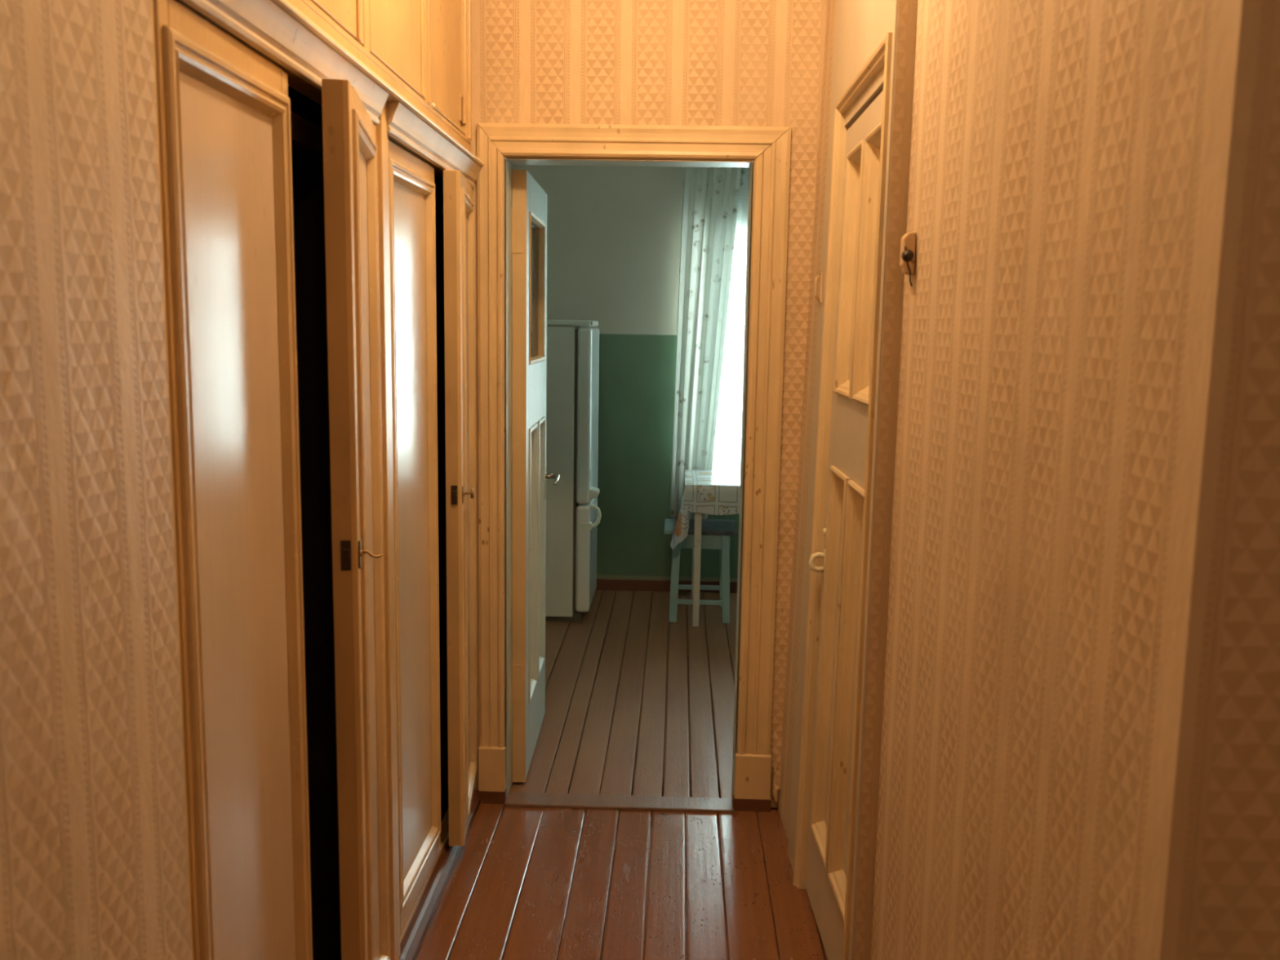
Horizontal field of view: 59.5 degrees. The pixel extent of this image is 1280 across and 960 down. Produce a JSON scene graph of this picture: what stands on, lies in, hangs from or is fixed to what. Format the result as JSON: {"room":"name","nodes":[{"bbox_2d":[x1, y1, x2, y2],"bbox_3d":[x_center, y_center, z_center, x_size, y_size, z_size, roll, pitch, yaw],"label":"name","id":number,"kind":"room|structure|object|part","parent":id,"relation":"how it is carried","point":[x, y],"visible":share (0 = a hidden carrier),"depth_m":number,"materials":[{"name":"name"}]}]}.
{"room":"apartment hallway","nodes":[
{"label":"apartment hallway","id":0,"kind":"room"},
{"bbox_2d":[0,0,191,959],"bbox_3d":[-1.039,0.090,-0.037,0.750,3.000,3.028,1,8,2],"label":"wall","id":1,"kind":"structure","parent":0,"point":[94,850],"depth_m":1.25,"materials":[{"name":"paper"}]},
{"bbox_2d":[415,589,827,959],"bbox_3d":[0.443,1.256,2.831,3.370,0.063,8.590,1,8,2],"label":"floor","id":2,"kind":"structure","parent":0,"point":[524,883],"depth_m":3.53,"materials":[{"name":"red paint"}]},
{"bbox_2d":[151,0,484,959],"bbox_3d":[-0.816,0.162,2.579,0.727,2.142,2.148,1,8,2],"label":"wardrobe","id":3,"kind":"object","parent":2,"relation":"on","point":[317,217],"visible":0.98,"depth_m":2.01,"materials":[{"name":"brown wood"}]},
{"bbox_3d":[-0.633,0.314,1.770,0.044,1.945,0.480,1,8,2],"label":"door","id":4,"kind":"part","parent":3,"relation":"part of","materials":[{"name":"paint"}]},
{"bbox_3d":[-0.611,0.302,1.767,0.018,1.836,0.456,1,8,2],"label":"moulding","id":5,"kind":"part","parent":3,"relation":"part of","materials":[{"name":"paint"}]},
{"bbox_3d":[-0.630,0.302,1.768,0.018,1.806,0.426,1,8,2],"label":"panel","id":6,"kind":"part","parent":3,"relation":"part of","materials":[{"name":"beige paint"}]},
{"bbox_3d":[-0.568,-0.718,1.880,0.034,0.068,1.015,1,8,2],"label":"frieze moulding","id":7,"kind":"part","parent":3,"relation":"part of","materials":[{"name":"paint"}]},
{"bbox_3d":[-0.529,0.137,2.013,0.018,0.055,0.009,0,8,-8],"label":"lock plate","id":8,"kind":"part","parent":3,"relation":"part of","materials":[{"name":"black metal"}]},
{"bbox_3d":[-0.567,0.245,2.275,0.044,1.946,0.478,0,8,-8],"label":"door","id":9,"kind":"part","parent":3,"relation":"part of","materials":[{"name":"paint"}]},
{"bbox_3d":[-0.564,0.233,2.273,0.018,1.806,0.358,0,8,-8],"label":"panel","id":10,"kind":"part","parent":3,"relation":"part of","materials":[{"name":"beige paint"}]},
{"bbox_3d":[-0.545,0.232,2.276,0.018,1.836,0.388,0,8,-8],"label":"moulding","id":11,"kind":"part","parent":3,"relation":"part of","materials":[{"name":"paint"}]},
{"bbox_3d":[-0.543,-0.841,2.426,0.043,0.029,2.135,1,8,2],"label":"cornice","id":12,"kind":"part","parent":3,"relation":"part of","materials":[{"name":"beige paint"}]},
{"bbox_2d":[301,0,471,145],"bbox_3d":[-0.850,-1.325,2.376,0.610,0.860,2.152,1,8,2],"label":"upper cabinet","id":13,"kind":"object","parent":3,"relation":"on","point":[424,46],"visible":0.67,"depth_m":2.79,"materials":[{"name":"paint"}]},
{"bbox_3d":[-0.584,-1.237,2.026,0.030,0.757,0.450,1,8,2],"label":"door","id":14,"kind":"part","parent":13,"relation":"part of","materials":[{"name":"paint"}]},
{"bbox_3d":[-0.565,-1.311,2.554,0.030,0.757,0.515,1,8,2],"label":"door","id":15,"kind":"part","parent":13,"relation":"part of","materials":[{"name":"paint"}]},
{"bbox_3d":[-0.559,-1.389,3.111,0.030,0.757,0.466,1,8,2],"label":"door","id":16,"kind":"part","parent":13,"relation":"part of","materials":[{"name":"paint"}]},
{"bbox_3d":[-0.597,0.145,2.891,0.018,1.806,0.425,1,8,2],"label":"panel","id":17,"kind":"part","parent":3,"relation":"part of","materials":[{"name":"beige paint"}]},
{"bbox_3d":[-0.601,0.158,2.893,0.044,1.945,0.505,1,8,2],"label":"door","id":18,"kind":"part","parent":3,"relation":"part of","materials":[{"name":"paint"}]},
{"bbox_3d":[-0.579,0.146,2.890,0.018,1.836,0.455,1,8,2],"label":"moulding","id":19,"kind":"part","parent":3,"relation":"part of","materials":[{"name":"paint"}]},
{"bbox_3d":[-0.529,-0.872,2.979,0.034,0.068,1.031,1,8,2],"label":"frieze moulding","id":20,"kind":"part","parent":3,"relation":"part of","materials":[{"name":"paint"}]},
{"bbox_3d":[-0.523,0.043,3.154,0.018,0.055,0.009,0,8,-4],"label":"lock plate","id":21,"kind":"part","parent":3,"relation":"part of","materials":[{"name":"metal"}]},
{"bbox_3d":[-0.543,0.087,3.403,0.044,1.946,0.468,0,8,-4],"label":"door","id":22,"kind":"part","parent":3,"relation":"part of","materials":[{"name":"paint"}]},
{"bbox_3d":[-0.540,0.075,3.401,0.018,1.806,0.348,0,8,-4],"label":"panel","id":23,"kind":"part","parent":3,"relation":"part of","materials":[{"name":"beige paint"}]},
{"bbox_3d":[-0.521,0.075,3.403,0.018,1.836,0.378,0,8,-4],"label":"moulding","id":24,"kind":"part","parent":3,"relation":"part of","materials":[{"name":"paint"}]},
{"bbox_2d":[511,319,601,622],"bbox_3d":[-0.524,-0.072,6.190,0.664,1.612,0.565,1,8,2],"label":"refrigerator","id":25,"kind":"object","parent":2,"relation":"on","point":[573,514],"visible":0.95,"depth_m":5.92,"materials":[{"name":"white metal"}]},
{"bbox_3d":[-0.578,0.700,6.301,0.540,0.050,0.520,1,8,2],"label":"foot panel","id":26,"kind":"part","parent":25,"relation":"part of","materials":[{"name":"black plastic"}]},
{"bbox_3d":[-0.544,-0.855,6.083,0.598,0.032,0.562,1,8,2],"label":"panel","id":27,"kind":"part","parent":25,"relation":"part of","materials":[{"name":"white plastic"}]},
{"bbox_3d":[-0.297,0.389,6.248,0.077,0.580,0.560,1,8,2],"label":"door","id":28,"kind":"part","parent":25,"relation":"part of","materials":[{"name":"white metal"}]},
{"bbox_3d":[-0.285,-0.367,6.142,0.077,0.927,0.560,1,8,2],"label":"door","id":29,"kind":"part","parent":25,"relation":"part of","materials":[{"name":"white metal"}]},
{"bbox_3d":[-0.257,0.196,5.960,0.104,0.133,0.054,1,8,2],"label":"handle","id":30,"kind":"part","parent":25,"relation":"part of","materials":[{"name":"white plastic"}]},
{"bbox_3d":[-0.247,0.067,5.976,0.057,0.058,0.105,1,8,2],"label":"handle","id":31,"kind":"part","parent":25,"relation":"part of","materials":[{"name":"white plastic"}]},
{"bbox_2d":[691,512,702,626],"bbox_3d":[0.687,0.374,6.208,0.880,0.762,0.614,1,8,2],"label":"kitchen table","id":32,"kind":"object","parent":2,"relation":"on","point":[696,551],"visible":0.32,"depth_m":5.94,"materials":[{"name":"white paint"}]},
{"bbox_3d":[0.324,0.340,6.507,0.039,0.735,0.039,1,8,2],"label":"leg","id":33,"kind":"part","parent":32,"relation":"part of","materials":[{"name":"white paint"}]},
{"bbox_2d":[670,469,740,549],"bbox_3d":[0.660,0.165,6.170,0.976,0.349,0.648,1,8,2],"label":"tablecloth","id":34,"kind":"object","parent":32,"relation":"on","point":[713,492],"visible":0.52,"depth_m":5.87,"materials":[{"name":"white fabric"}]},
{"bbox_2d":[664,518,737,623],"bbox_3d":[0.331,0.498,6.220,0.397,0.502,0.392,1,8,2],"label":"stool","id":35,"kind":"object","parent":2,"relation":"on","point":[715,534],"visible":0.88,"depth_m":6.05,"materials":[{"name":"paint"}]},
{"bbox_3d":[0.189,0.529,6.068,0.056,0.478,0.072,1,8,2],"label":"leg","id":36,"kind":"part","parent":35,"relation":"part of","materials":[{"name":"blue paint"}]},
{"bbox_3d":[0.335,0.259,6.199,0.397,0.024,0.355,1,8,2],"label":"seat","id":37,"kind":"part","parent":35,"relation":"part of","materials":[{"name":"paint"}]},
{"bbox_3d":[0.474,0.490,6.376,0.056,0.478,0.072,1,8,2],"label":"leg","id":38,"kind":"part","parent":35,"relation":"part of","materials":[{"name":"blue paint"}]},
{"bbox_3d":[0.463,0.534,6.059,0.056,0.478,0.072,1,8,2],"label":"leg","id":39,"kind":"part","parent":35,"relation":"part of","materials":[{"name":"blue paint"}]},
{"bbox_2d":[512,164,739,595],"bbox_3d":[0.562,-0.779,6.721,3.250,3.100,0.320,1,8,2],"label":"wall","id":40,"kind":"structure","parent":0,"point":[614,232],"depth_m":6.56,"materials":[{"name":"green paint"}]},
{"bbox_2d":[595,578,737,593],"bbox_3d":[0.554,0.646,6.749,3.010,0.068,0.018,1,8,2],"label":"baseboard","id":41,"kind":"structure","parent":40,"relation":"attached to","point":[602,584],"depth_m":6.76,"materials":[{"name":"brown wood"}]},
{"bbox_3d":[0.998,-1.933,6.316,1.760,0.036,0.133,1,8,2],"label":"curtain rod","id":42,"kind":"object","parent":40,"relation":"attached to","visible":0},
{"bbox_2d":[669,166,741,519],"bbox_3d":[0.377,-0.843,6.428,0.374,2.160,0.043,1,8,2],"label":"curtain","id":43,"kind":"object","parent":42,"relation":"hanging from","point":[709,195],"visible":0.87,"depth_m":6.41,"materials":[{"name":"fabric"}]},
{"bbox_2d":[711,167,749,471],"bbox_3d":[1.044,-0.876,6.456,1.385,2.080,0.027,1,8,2],"label":"window","id":44,"kind":"structure","parent":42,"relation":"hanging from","point":[727,445],"depth_m":6.50,"materials":[{"name":"glass"}]},
{"bbox_2d":[471,0,827,807],"bbox_3d":[-0.233,-0.409,3.619,2.120,3.000,0.100,1,8,2],"label":"wall","id":45,"kind":"structure","parent":0,"point":[733,63],"depth_m":3.44,"materials":[{"name":"paper"}]},
{"bbox_2d":[476,123,506,789],"bbox_3d":[-0.477,-0.031,3.616,0.089,2.165,0.027,1,8,2],"label":"trim","id":46,"kind":"structure","parent":45,"relation":"attached to","point":[491,180],"depth_m":3.60,"materials":[{"name":"paint"}]},
{"bbox_2d":[476,788,506,804],"bbox_3d":[-0.498,1.063,3.764,0.096,0.047,0.036,1,8,2],"label":"trim","id":47,"kind":"structure","parent":45,"relation":"attached to","point":[486,797],"depth_m":3.75,"materials":[{"name":"brown paint"}]},
{"bbox_2d":[478,746,506,791],"bbox_3d":[-0.495,0.966,3.752,0.090,0.152,0.034,1,8,2],"label":"trim","id":48,"kind":"structure","parent":45,"relation":"attached to","point":[491,760],"depth_m":3.73,"materials":[{"name":"paint"}]},
{"bbox_2d":[511,169,559,782],"bbox_3d":[-0.375,-0.022,4.097,0.119,2.077,0.710,1,8,1],"label":"door","id":49,"kind":"structure","parent":45,"relation":"in","point":[529,211],"depth_m":3.88,"materials":[{"name":"paint"}]},
{"bbox_3d":[-0.389,0.291,3.993,0.023,0.973,0.230,1,8,1],"label":"moulding","id":50,"kind":"part","parent":49,"relation":"part of","materials":[{"name":"white wood"}]},
{"bbox_3d":[-0.390,-0.677,4.002,0.006,0.510,0.507,1,8,1],"label":"glass pane","id":51,"kind":"part","parent":49,"relation":"part of","materials":[{"name":"glass"}]},
{"bbox_3d":[-0.385,0.251,4.282,0.023,0.973,0.218,1,8,1],"label":"moulding","id":52,"kind":"part","parent":49,"relation":"part of","materials":[{"name":"white wood"}]},
{"bbox_3d":[-0.344,0.007,4.352,0.062,0.150,0.123,1,8,1],"label":"handle","id":53,"kind":"part","parent":49,"relation":"part of","materials":[{"name":"metal"}]},
{"bbox_2d":[504,791,733,817],"bbox_3d":[-0.069,1.093,3.767,0.764,0.030,0.100,1,8,2],"label":"threshold","id":54,"kind":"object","parent":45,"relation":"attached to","point":[514,799],"depth_m":3.75,"materials":[{"name":"paint"}]},
{"bbox_2d":[501,153,755,799],"bbox_3d":[-0.050,0.029,3.680,0.804,2.121,0.137,1,8,2],"label":"trim","id":55,"kind":"structure","parent":45,"relation":"attached to","point":[509,162],"depth_m":3.63,"materials":[{"name":"beige wood"}]},
{"bbox_2d":[477,123,791,162],"bbox_3d":[-0.021,-1.042,3.459,0.967,0.108,0.027,1,8,2],"label":"trim","id":56,"kind":"structure","parent":45,"relation":"attached to","point":[513,140],"depth_m":3.45,"materials":[{"name":"paint"}]},
{"bbox_2d":[732,795,771,812],"bbox_3d":[0.373,1.081,3.736,0.126,0.047,0.036,1,8,2],"label":"trim","id":57,"kind":"structure","parent":45,"relation":"attached to","point":[743,805],"depth_m":3.72,"materials":[{"name":"brown paint"}]},
{"bbox_2d":[733,753,772,799],"bbox_3d":[0.375,0.984,3.723,0.120,0.152,0.034,1,8,2],"label":"trim","id":58,"kind":"structure","parent":45,"relation":"attached to","point":[753,773],"depth_m":3.71,"materials":[{"name":"paint"}]},
{"bbox_2d":[733,128,791,786],"bbox_3d":[0.389,-0.012,3.588,0.117,2.163,0.027,1,8,2],"label":"trim","id":59,"kind":"structure","parent":45,"relation":"attached to","point":[771,168],"depth_m":3.57,"materials":[{"name":"paint"}]},
{"bbox_2d":[770,728,782,801],"bbox_3d":[0.457,0.944,3.713,0.042,0.248,0.042,1,8,2],"label":"wallpaper","id":60,"kind":"object","parent":45,"relation":"attached to","point":[776,745],"visible":0.85,"depth_m":3.71},
{"bbox_2d":[854,0,917,959],"bbox_3d":[0.535,-0.209,2.276,0.088,3.000,0.004,1,8,2],"label":"wall","id":61,"kind":"structure","parent":0,"point":[907,9],"depth_m":2.30,"materials":[{"name":"paper"}]},
{"bbox_2d":[777,0,1222,959],"bbox_3d":[0.570,-0.212,2.304,0.260,3.000,2.500,1,8,2],"label":"wall","id":62,"kind":"structure","parent":0,"point":[1060,149],"depth_m":1.53,"materials":[{"name":"paper"}]},
{"bbox_2d":[813,271,822,302],"bbox_3d":[0.501,-0.542,3.155,0.021,0.085,0.028,1,8,2],"label":"hook latch","id":63,"kind":"object","parent":62,"relation":"attached to","point":[820,276],"visible":1,"depth_m":3.15,"materials":[{"name":"paint"}]},
{"bbox_3d":[0.509,-0.542,3.154,0.006,0.085,0.028,1,8,2],"label":"plate","id":64,"kind":"part","parent":63,"relation":"part of","materials":[{"name":"paint"}]},
{"bbox_2d":[792,32,892,959],"bbox_3d":[0.484,0.140,2.735,0.074,2.180,0.728,1,8,2],"label":"trim","id":65,"kind":"structure","parent":62,"relation":"attached to","point":[881,58],"depth_m":2.96,"materials":[{"name":"beige wood"}]},
{"bbox_2d":[787,0,898,959],"bbox_3d":[0.545,-0.275,2.752,0.172,3.000,0.957,1,8,2],"label":"trim","id":66,"kind":"structure","parent":62,"relation":"attached to","point":[860,26],"depth_m":2.63,"materials":[{"name":"grey paint"}]},
{"bbox_2d":[804,90,883,959],"bbox_3d":[0.501,0.172,2.734,0.104,2.093,0.670,1,8,2],"label":"door","id":67,"kind":"structure","parent":62,"relation":"in","point":[825,878],"depth_m":2.77,"materials":[{"name":"grey paint"}]},
{"bbox_3d":[0.480,0.226,3.040,0.046,0.074,0.024,1,8,2],"label":"handle","id":68,"kind":"part","parent":67,"relation":"part of","materials":[{"name":"beige plastic"}]},
{"bbox_3d":[0.500,0.476,2.899,0.044,1.004,0.243,1,8,0],"label":"moulding","id":69,"kind":"part","parent":67,"relation":"part of","materials":[{"name":"beige wood"}]},
{"bbox_3d":[0.518,0.476,2.898,0.024,0.984,0.223,1,8,1],"label":"panel","id":70,"kind":"part","parent":67,"relation":"part of","materials":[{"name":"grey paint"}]},
{"bbox_3d":[0.499,0.514,2.624,0.039,1.004,0.248,1,8,0],"label":"moulding","id":71,"kind":"part","parent":67,"relation":"part of","materials":[{"name":"beige wood"}]},
{"bbox_3d":[0.526,-0.509,2.760,0.040,0.604,0.242,1,8,2],"label":"moulding","id":72,"kind":"part","parent":67,"relation":"part of","materials":[{"name":"beige wood"}]},
{"bbox_3d":[0.517,0.515,2.623,0.018,0.984,0.228,1,8,1],"label":"panel","id":73,"kind":"part","parent":67,"relation":"part of","materials":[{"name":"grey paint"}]},
{"bbox_3d":[0.546,-0.508,2.760,0.018,0.584,0.222,1,8,1],"label":"panel","id":74,"kind":"part","parent":67,"relation":"part of","materials":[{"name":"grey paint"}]},
{"bbox_3d":[0.519,-0.471,2.486,0.037,0.604,0.247,1,8,2],"label":"moulding","id":75,"kind":"part","parent":67,"relation":"part of","materials":[{"name":"beige wood"}]},
{"bbox_3d":[0.540,-0.470,2.485,0.015,0.584,0.227,1,8,1],"label":"panel","id":76,"kind":"part","parent":67,"relation":"part of","materials":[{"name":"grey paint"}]},
{"bbox_2d":[899,231,915,286],"bbox_3d":[0.514,-0.425,2.154,0.027,0.103,0.049,1,8,2],"label":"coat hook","id":77,"kind":"object","parent":62,"relation":"attached to","point":[908,242],"visible":1,"depth_m":2.14,"materials":[{"name":"paint"}]},
{"bbox_3d":[0.509,-0.428,2.136,0.023,0.024,0.013,5,9,28],"label":"switch knob","id":78,"kind":"part","parent":77,"relation":"part of","materials":[{"name":"metal"}]},
{"bbox_2d":[1142,0,1279,959],"bbox_3d":[1.337,-0.032,1.102,1.602,3.000,0.136,1,8,2],"label":"wall","id":79,"kind":"structure","parent":0,"point":[1214,893],"depth_m":1.08,"materials":[{"name":"paper"}]}
]}

